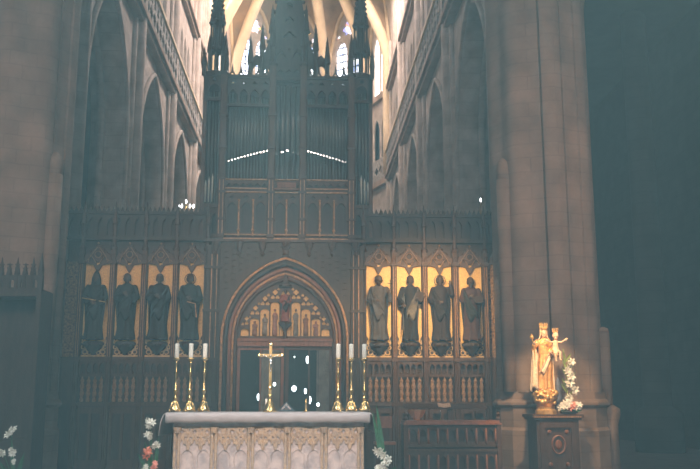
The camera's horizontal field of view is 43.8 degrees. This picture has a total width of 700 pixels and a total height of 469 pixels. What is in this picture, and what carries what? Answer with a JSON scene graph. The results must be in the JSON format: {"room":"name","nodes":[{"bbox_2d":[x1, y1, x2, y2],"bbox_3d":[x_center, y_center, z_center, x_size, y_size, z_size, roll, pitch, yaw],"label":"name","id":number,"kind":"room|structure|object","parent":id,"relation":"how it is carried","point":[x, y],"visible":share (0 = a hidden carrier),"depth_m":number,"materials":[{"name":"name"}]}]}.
{"room":"church","nodes":[
{"label":"church","id":0,"kind":"room"},
{"bbox_2d":[57,0,211,391],"bbox_3d":[-10.880,-8.845,22.535,8.900,29.000,74.000,1,-11,-3],"label":"wall","id":1,"kind":"structure","parent":0,"point":[138,116],"depth_m":29.91,"materials":[{"name":"stone"}]},
{"bbox_2d":[223,0,251,47],"bbox_3d":[-5.669,-14.654,55.246,5.523,7.440,3.218,0,-11,2],"label":"ceiling","id":2,"kind":"structure","parent":0,"point":[238,19],"depth_m":56.16,"materials":[{"name":"paint"}]},
{"bbox_2d":[261,0,276,26],"bbox_3d":[-4.326,-14.413,56.512,5.746,7.440,3.241,-8,-13,36],"label":"ceiling","id":3,"kind":"structure","parent":0,"point":[267,5],"depth_m":58.22,"materials":[{"name":"paint"}]},
{"bbox_2d":[212,0,389,411],"bbox_3d":[-3.131,-3.280,54.509,12.896,30.017,6.897,1,-11,-3],"label":"wall","id":4,"kind":"structure","parent":0,"point":[249,360],"depth_m":55.04,"materials":[{"name":"stone"}]},
{"bbox_2d":[241,20,265,74],"bbox_3d":[-6.469,-11.917,57.753,2.400,6.400,0.150,8,-14,-37],"label":"window","id":5,"kind":"structure","parent":4,"relation":"in","point":[256,27],"depth_m":57.61,"materials":[{"name":"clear glass"}]},
{"bbox_2d":[337,22,357,75],"bbox_3d":[0.035,-11.857,58.071,2.400,6.400,0.150,-7,-13,32],"label":"window","id":6,"kind":"structure","parent":4,"relation":"in","point":[342,51],"depth_m":58.40,"materials":[{"name":"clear glass"}]},
{"bbox_2d":[302,0,314,24],"bbox_3d":[-3.114,-14.455,56.290,3.399,7.440,5.574,1,-11,-3],"label":"ceiling","id":7,"kind":"structure","parent":0,"point":[308,3],"depth_m":58.95,"materials":[{"name":"paint"}]},
{"bbox_2d":[322,0,342,51],"bbox_3d":[-0.716,-14.520,55.949,3.196,7.440,5.827,-3,-11,14],"label":"ceiling","id":8,"kind":"structure","parent":0,"point":[332,9],"depth_m":58.33,"materials":[{"name":"paint"}]},
{"bbox_2d":[350,0,386,39],"bbox_3d":[-0.466,-14.606,55.500,5.523,7.440,3.218,2,-11,-8],"label":"ceiling","id":9,"kind":"structure","parent":0,"point":[378,4],"depth_m":54.38,"materials":[{"name":"paint"}]},
{"bbox_2d":[385,0,699,448],"bbox_3d":[7.797,-8.671,23.447,8.900,29.000,74.000,1,-11,-3],"label":"wall","id":10,"kind":"structure","parent":0,"point":[437,149],"depth_m":31.92,"materials":[{"name":"stone"}]},
{"bbox_2d":[375,41,382,95],"bbox_3d":[2.049,-11.123,55.240,0.020,4.700,2.300,4,-12,-21],"label":"window","id":11,"kind":"structure","parent":10,"relation":"in","point":[377,52],"depth_m":55.85,"materials":[{"name":"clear glass"}]},
{"bbox_2d":[619,439,699,468],"bbox_3d":[-1.591,5.821,21.234,30.000,0.300,76.000,1,-11,-3],"label":"floor","id":12,"kind":"structure","parent":0,"point":[629,458],"depth_m":23.82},
{"bbox_2d":[0,253,52,468],"bbox_3d":[-7.212,2.501,16.092,3.030,4.300,0.772,1,-11,-3],"label":"wooden screen","id":13,"kind":"object","parent":12,"relation":"on","point":[26,310],"visible":1,"depth_m":16.26,"materials":[{"name":"brown wood"}]},
{"bbox_2d":[0,0,81,468],"bbox_3d":[-8.206,-5.877,19.405,4.541,22.000,2.373,1,-11,-3],"label":"stone pier","id":14,"kind":"object","parent":12,"relation":"on","point":[39,39],"visible":0.61,"depth_m":17.89,"materials":[{"name":"stone"}]},
{"bbox_2d":[57,201,496,468],"bbox_3d":[-1.527,2.413,20.576,10.100,6.150,1.770,1,-11,-3],"label":"screen","id":15,"kind":"object","parent":12,"relation":"on","point":[109,386],"visible":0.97,"depth_m":20.05,"materials":[{"name":"brown wood"}]},
{"bbox_2d":[82,270,107,340],"bbox_3d":[-5.800,1.595,19.739,0.590,1.626,0.388,0,-11,0],"label":"saint statue","id":16,"kind":"object","parent":15,"relation":"on","point":[95,295],"visible":1,"depth_m":19.64,"materials":[{"name":"grey stone"}]},
{"bbox_2d":[91,270,100,285],"bbox_3d":[-5.802,1.017,19.914,0.230,0.425,0.230,1,-11,-3],"label":"hood","id":17,"kind":"object","parent":16,"relation":"attached to","point":[96,279],"depth_m":19.82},
{"bbox_2d":[114,273,139,340],"bbox_3d":[-5.086,1.640,19.786,0.478,1.555,0.424,-8,-13,37],"label":"saint statue","id":18,"kind":"object","parent":15,"relation":"on","point":[126,295],"visible":1,"depth_m":19.68,"materials":[{"name":"grey stone"}]},
{"bbox_2d":[145,273,171,340],"bbox_3d":[-4.364,1.646,19.817,0.507,1.555,0.416,-8,-13,35],"label":"saint statue","id":19,"kind":"object","parent":15,"relation":"on","point":[158,295],"visible":1,"depth_m":19.71,"materials":[{"name":"grey stone"}]},
{"bbox_2d":[177,273,202,340],"bbox_3d":[-3.657,1.651,19.832,0.581,1.550,0.399,1,-11,-3],"label":"saint statue","id":20,"kind":"object","parent":15,"relation":"on","point":[189,296],"visible":1,"depth_m":19.73,"materials":[{"name":"brown wood"}]},
{"bbox_2d":[212,241,219,254],"bbox_3d":[-3.107,0.333,20.102,0.185,0.340,0.185,-4,-11,19],"label":"pendant","id":21,"kind":"object","parent":15,"relation":"attached to","point":[215,244],"depth_m":20.06,"materials":[{"name":"brown wood"}]},
{"bbox_2d":[235,241,242,255],"bbox_3d":[-2.567,0.338,20.129,0.185,0.340,0.185,-4,-11,19],"label":"pendant","id":22,"kind":"object","parent":15,"relation":"attached to","point":[238,244],"depth_m":20.09,"materials":[{"name":"brown wood"}]},
{"bbox_2d":[258,241,266,256],"bbox_3d":[-2.028,0.343,20.155,0.185,0.340,0.185,-4,-11,19],"label":"pendant","id":23,"kind":"object","parent":15,"relation":"attached to","point":[262,245],"depth_m":20.13,"materials":[{"name":"brown wood"}]},
{"bbox_2d":[279,289,291,321],"bbox_3d":[-1.506,1.655,20.268,0.247,0.778,0.204,-7,-13,34],"label":"statue","id":24,"kind":"object","parent":15,"relation":"on","point":[285,300],"visible":1,"depth_m":20.21,"materials":[{"name":"brown wood"}]},
{"bbox_2d":[282,242,289,256],"bbox_3d":[-1.489,0.348,20.181,0.185,0.340,0.185,-4,-11,19],"label":"pendant","id":25,"kind":"object","parent":15,"relation":"attached to","point":[285,245],"depth_m":20.14,"materials":[{"name":"brown wood"}]},
{"bbox_2d":[199,0,374,239],"bbox_3d":[-1.527,-3.740,21.731,4.240,8.130,1.600,1,-11,-3],"label":"pipe organ","id":26,"kind":"object","parent":15,"relation":"on","point":[287,151],"visible":0.99,"depth_m":21.02,"materials":[{"name":"brown wood"}]},
{"bbox_2d":[274,182,298,190],"bbox_3d":[-1.492,-1.125,20.522,0.600,0.160,0.200,1,-11,-3],"label":"console shelf","id":27,"kind":"object","parent":26,"relation":"attached to","point":[281,186],"depth_m":20.44,"materials":[{"name":"red wood"}]},
{"bbox_2d":[304,365,306,393],"bbox_3d":[-1.073,2.136,21.248,0.058,3.455,0.058,1,-11,-3],"label":"lamp","id":28,"kind":"object","parent":15,"relation":"hanging from","point":[305,390],"visible":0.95,"depth_m":20.97,"materials":[{"name":"metal"}]},
{"bbox_2d":[305,242,312,256],"bbox_3d":[-0.950,0.353,20.207,0.185,0.340,0.185,5,-12,-25],"label":"pendant","id":29,"kind":"object","parent":15,"relation":"attached to","point":[308,245],"depth_m":20.17,"materials":[{"name":"brown wood"}]},
{"bbox_2d":[328,242,336,256],"bbox_3d":[-0.410,0.358,20.234,0.185,0.340,0.185,-4,-11,19],"label":"pendant","id":30,"kind":"object","parent":15,"relation":"attached to","point":[332,246],"depth_m":20.21,"materials":[{"name":"brown wood"}]},
{"bbox_2d":[367,274,392,341],"bbox_3d":[0.678,1.688,20.050,0.600,1.560,0.408,1,-11,-3],"label":"saint statue","id":31,"kind":"object","parent":15,"relation":"on","point":[379,296],"visible":1,"depth_m":19.96,"materials":[{"name":"grey stone"}]},
{"bbox_2d":[397,275,423,341],"bbox_3d":[1.398,1.699,20.060,0.617,1.541,0.432,1,-11,-3],"label":"saint statue","id":32,"kind":"object","parent":15,"relation":"on","point":[409,297],"visible":1,"depth_m":19.98,"materials":[{"name":"grey stone"}]},
{"bbox_2d":[414,291,423,302],"bbox_3d":[1.593,1.431,20.002,0.237,0.263,0.060,1,-11,-3],"label":"book","id":33,"kind":"object","parent":32,"relation":"on","point":[418,296],"depth_m":19.98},
{"bbox_2d":[428,275,454,341],"bbox_3d":[2.114,1.703,20.130,0.620,1.560,0.371,2,-11,-10],"label":"saint statue","id":34,"kind":"object","parent":15,"relation":"on","point":[439,299],"visible":1,"depth_m":20.03,"materials":[{"name":"grey stone"}]},
{"bbox_2d":[459,277,483,341],"bbox_3d":[2.820,1.731,20.147,0.574,1.509,0.387,1,-11,-3],"label":"saint statue","id":35,"kind":"object","parent":15,"relation":"on","point":[471,298],"visible":1,"depth_m":20.05,"materials":[{"name":"stone"}]},
{"bbox_2d":[373,415,395,468],"bbox_3d":[0.684,4.235,17.177,0.420,1.300,0.420,1,-11,-3],"label":"wooden chair","id":36,"kind":"object","parent":12,"relation":"on","point":[386,421],"visible":0.84,"depth_m":17.38,"materials":[{"name":"red wood"}]},
{"bbox_2d":[403,403,486,419],"bbox_3d":[1.948,4.225,17.742,1.700,1.529,0.400,1,-11,-3],"label":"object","id":37,"kind":"object","parent":12,"relation":"on","point":[405,405],"visible":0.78,"depth_m":17.83,"materials":[{"name":"brown wood"}]},
{"bbox_2d":[437,403,450,407],"bbox_3d":[1.923,3.493,17.790,0.257,0.101,0.167,1,-11,-3],"label":"open book","id":38,"kind":"object","parent":37,"relation":"on","point":[445,405],"visible":1,"depth_m":17.75,"materials":[{"name":"beige paper"}]},
{"bbox_2d":[400,412,502,468],"bbox_3d":[1.981,4.179,17.090,1.920,1.376,0.580,1,-11,-3],"label":"bench","id":39,"kind":"object","parent":12,"relation":"on","point":[425,444],"visible":1,"depth_m":16.91,"materials":[{"name":"red wood"}]},
{"bbox_2d":[408,410,425,419],"bbox_3d":[1.313,3.554,17.145,0.360,0.200,0.360,1,-11,-3],"label":"wooden bowl","id":40,"kind":"object","parent":39,"relation":"on","point":[415,414],"visible":0.98,"depth_m":17.03,"materials":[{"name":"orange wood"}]},
{"bbox_2d":[485,0,620,468],"bbox_3d":[5.296,-5.752,20.064,4.541,22.000,2.373,1,-11,-3],"label":"stone pier","id":41,"kind":"object","parent":12,"relation":"on","point":[545,270],"visible":0.89,"depth_m":18.11,"materials":[{"name":"stone"}]},
{"bbox_2d":[522,414,583,468],"bbox_3d":[3.781,4.016,16.137,0.940,1.340,0.810,1,-11,-3],"label":"pedestal","id":42,"kind":"object","parent":12,"relation":"on","point":[553,439],"visible":1,"depth_m":15.85,"materials":[{"name":"brown wood"}]},
{"bbox_2d":[529,323,567,413],"bbox_3d":[3.728,2.515,16.386,0.726,1.702,0.469,1,-11,-3],"label":"statue","id":43,"kind":"object","parent":42,"relation":"on","point":[545,395],"visible":1,"depth_m":16.30,"materials":[{"name":"gold stone"}]},
{"bbox_2d":[557,399,582,413],"bbox_3d":[4.045,3.164,16.001,0.485,0.285,0.237,1,-11,-3],"label":"posy","id":44,"kind":"object","parent":42,"relation":"on","point":[565,407],"visible":1,"depth_m":15.95,"materials":[{"name":"plant"}]},
{"bbox_2d":[561,349,579,401],"bbox_3d":[4.088,2.732,16.183,0.354,1.201,0.179,1,-11,-3],"label":"lily spray","id":45,"kind":"object","parent":42,"relation":"on","point":[568,369],"visible":0.98,"depth_m":16.17,"materials":[{"name":"white plant"}]},
{"bbox_2d":[620,10,685,452],"bbox_3d":[9.722,-0.364,28.589,1.500,14.600,1.500,1,-11,-3],"label":"pillar","id":46,"kind":"structure","parent":12,"relation":"on","point":[658,426],"depth_m":28.06,"materials":[{"name":"stone"}]},
{"bbox_3d":[-1.080,3.520,11.200,8.400,0.470,5.600,1,-11,-3],"label":"floor","id":47,"kind":"structure","parent":0,"visible":0},
{"bbox_2d":[0,426,24,468],"bbox_3d":[-4.157,2.838,10.668,0.312,0.971,0.184,1,-11,-3],"label":"flower arrangement","id":48,"kind":"object","parent":47,"relation":"on","point":[11,430],"visible":1,"depth_m":10.67,"materials":[{"name":"plant"}]},
{"bbox_2d":[137,417,160,468],"bbox_3d":[-2.412,2.663,10.452,0.290,0.934,0.231,1,-11,-3],"label":"flower arrangement","id":49,"kind":"object","parent":47,"relation":"on","point":[150,464],"visible":1,"depth_m":10.47,"materials":[{"name":"plant"}]},
{"bbox_2d":[172,423,364,468],"bbox_3d":[-1.033,2.795,11.188,2.460,0.950,1.100,1,-11,-3],"label":"altar","id":50,"kind":"object","parent":47,"relation":"on","point":[197,445],"visible":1,"depth_m":10.76,"materials":[{"name":"stone"}]},
{"bbox_2d":[158,411,374,435],"bbox_3d":[-1.032,2.435,11.244,2.683,0.279,1.201,1,-11,-3],"label":"altar cloth","id":51,"kind":"object","parent":50,"relation":"on","point":[166,426],"visible":0.97,"depth_m":10.70,"materials":[{"name":"white fabric"}]},
{"bbox_2d":[168,358,180,411],"bbox_3d":[-2.188,1.874,10.931,0.156,0.700,0.164,1,-11,-3],"label":"candlestick","id":52,"kind":"object","parent":51,"relation":"on","point":[174,406],"visible":1,"depth_m":10.88,"materials":[{"name":"gold metal"}]},
{"bbox_2d":[175,342,178,357],"bbox_3d":[-2.188,1.462,11.006,0.056,0.198,0.055,1,-11,-3],"label":"candle","id":53,"kind":"object","parent":52,"relation":"on","point":[177,343],"visible":1,"depth_m":10.98,"materials":[{"name":"beige wax"}]},
{"bbox_2d":[183,358,195,411],"bbox_3d":[-2.013,1.875,10.940,0.156,0.700,0.164,7,-13,-31],"label":"candlestick","id":54,"kind":"object","parent":51,"relation":"on","point":[189,405],"visible":1,"depth_m":10.89,"materials":[{"name":"gold metal"}]},
{"bbox_2d":[189,343,193,357],"bbox_3d":[-2.011,1.464,11.014,0.056,0.198,0.055,1,-11,-3],"label":"candle","id":55,"kind":"object","parent":54,"relation":"on","point":[191,345],"visible":1,"depth_m":10.99,"materials":[{"name":"beige wax"}]},
{"bbox_2d":[197,358,209,411],"bbox_3d":[-1.839,1.877,10.947,0.164,0.700,0.156,-6,-12,29],"label":"candlestick","id":56,"kind":"object","parent":51,"relation":"on","point":[203,406],"visible":1,"depth_m":10.90,"materials":[{"name":"gold metal"}]},
{"bbox_2d":[203,343,207,357],"bbox_3d":[-1.835,1.466,11.023,0.056,0.198,0.055,1,-11,-3],"label":"candle","id":57,"kind":"object","parent":56,"relation":"on","point":[205,345],"visible":1,"depth_m":11.00,"materials":[{"name":"beige wax"}]},
{"bbox_2d":[257,343,283,411],"bbox_3d":[-1.011,1.809,11.040,0.310,0.868,0.161,-4,-12,22],"label":"cross","id":58,"kind":"object","parent":51,"relation":"on","point":[269,407],"visible":1,"depth_m":11.03,"materials":[{"name":"gold metal"}]},
{"bbox_2d":[277,402,294,411],"bbox_3d":[-0.811,2.192,11.074,0.231,0.123,0.130,1,-11,-3],"label":"book stand","id":59,"kind":"object","parent":51,"relation":"on","point":[285,405],"visible":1,"depth_m":11.05,"materials":[{"name":"metal"}]},
{"bbox_2d":[304,399,307,411],"bbox_3d":[-0.562,2.177,11.095,0.044,0.165,0.042,1,-11,-3],"label":"votive candle","id":60,"kind":"object","parent":51,"relation":"on","point":[305,409],"visible":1,"depth_m":11.08,"materials":[{"name":"gold metal"}]},
{"bbox_2d":[331,358,343,411],"bbox_3d":[-0.154,1.892,11.027,0.164,0.700,0.156,0,-11,1],"label":"candlestick","id":61,"kind":"object","parent":51,"relation":"on","point":[337,405],"visible":1,"depth_m":10.98,"materials":[{"name":"gold metal"}]},
{"bbox_2d":[336,343,339,357],"bbox_3d":[-0.150,1.481,11.105,0.056,0.198,0.055,1,-11,-3],"label":"candle","id":62,"kind":"object","parent":61,"relation":"on","point":[338,344],"visible":1,"depth_m":11.08,"materials":[{"name":"beige wax"}]},
{"bbox_2d":[345,358,356,411],"bbox_3d":[0.013,1.893,11.033,0.164,0.700,0.156,6,-12,-27],"label":"candlestick","id":63,"kind":"object","parent":51,"relation":"on","point":[351,406],"visible":1,"depth_m":10.99,"materials":[{"name":"gold metal"}]},
{"bbox_2d":[349,343,352,357],"bbox_3d":[0.017,1.483,11.113,0.056,0.198,0.055,1,-11,-3],"label":"candle","id":64,"kind":"object","parent":63,"relation":"on","point":[351,344],"visible":1,"depth_m":11.09,"materials":[{"name":"beige wax"}]},
{"bbox_2d":[358,358,370,411],"bbox_3d":[0.180,1.895,11.040,0.156,0.700,0.164,-7,-13,33],"label":"candlestick","id":65,"kind":"object","parent":51,"relation":"on","point":[364,405],"visible":1,"depth_m":11.00,"materials":[{"name":"gold metal"}]},
{"bbox_2d":[362,343,365,357],"bbox_3d":[0.182,1.484,11.121,0.056,0.198,0.055,1,-11,-3],"label":"candle","id":66,"kind":"object","parent":65,"relation":"on","point":[364,344],"visible":1,"depth_m":11.10,"materials":[{"name":"beige wax"}]},
{"bbox_2d":[372,404,395,468],"bbox_3d":[0.410,2.582,10.471,0.294,1.100,0.218,1,-11,-3],"label":"flower arrangement","id":67,"kind":"object","parent":47,"relation":"on","point":[385,461],"visible":1,"depth_m":10.52,"materials":[{"name":"plant"}]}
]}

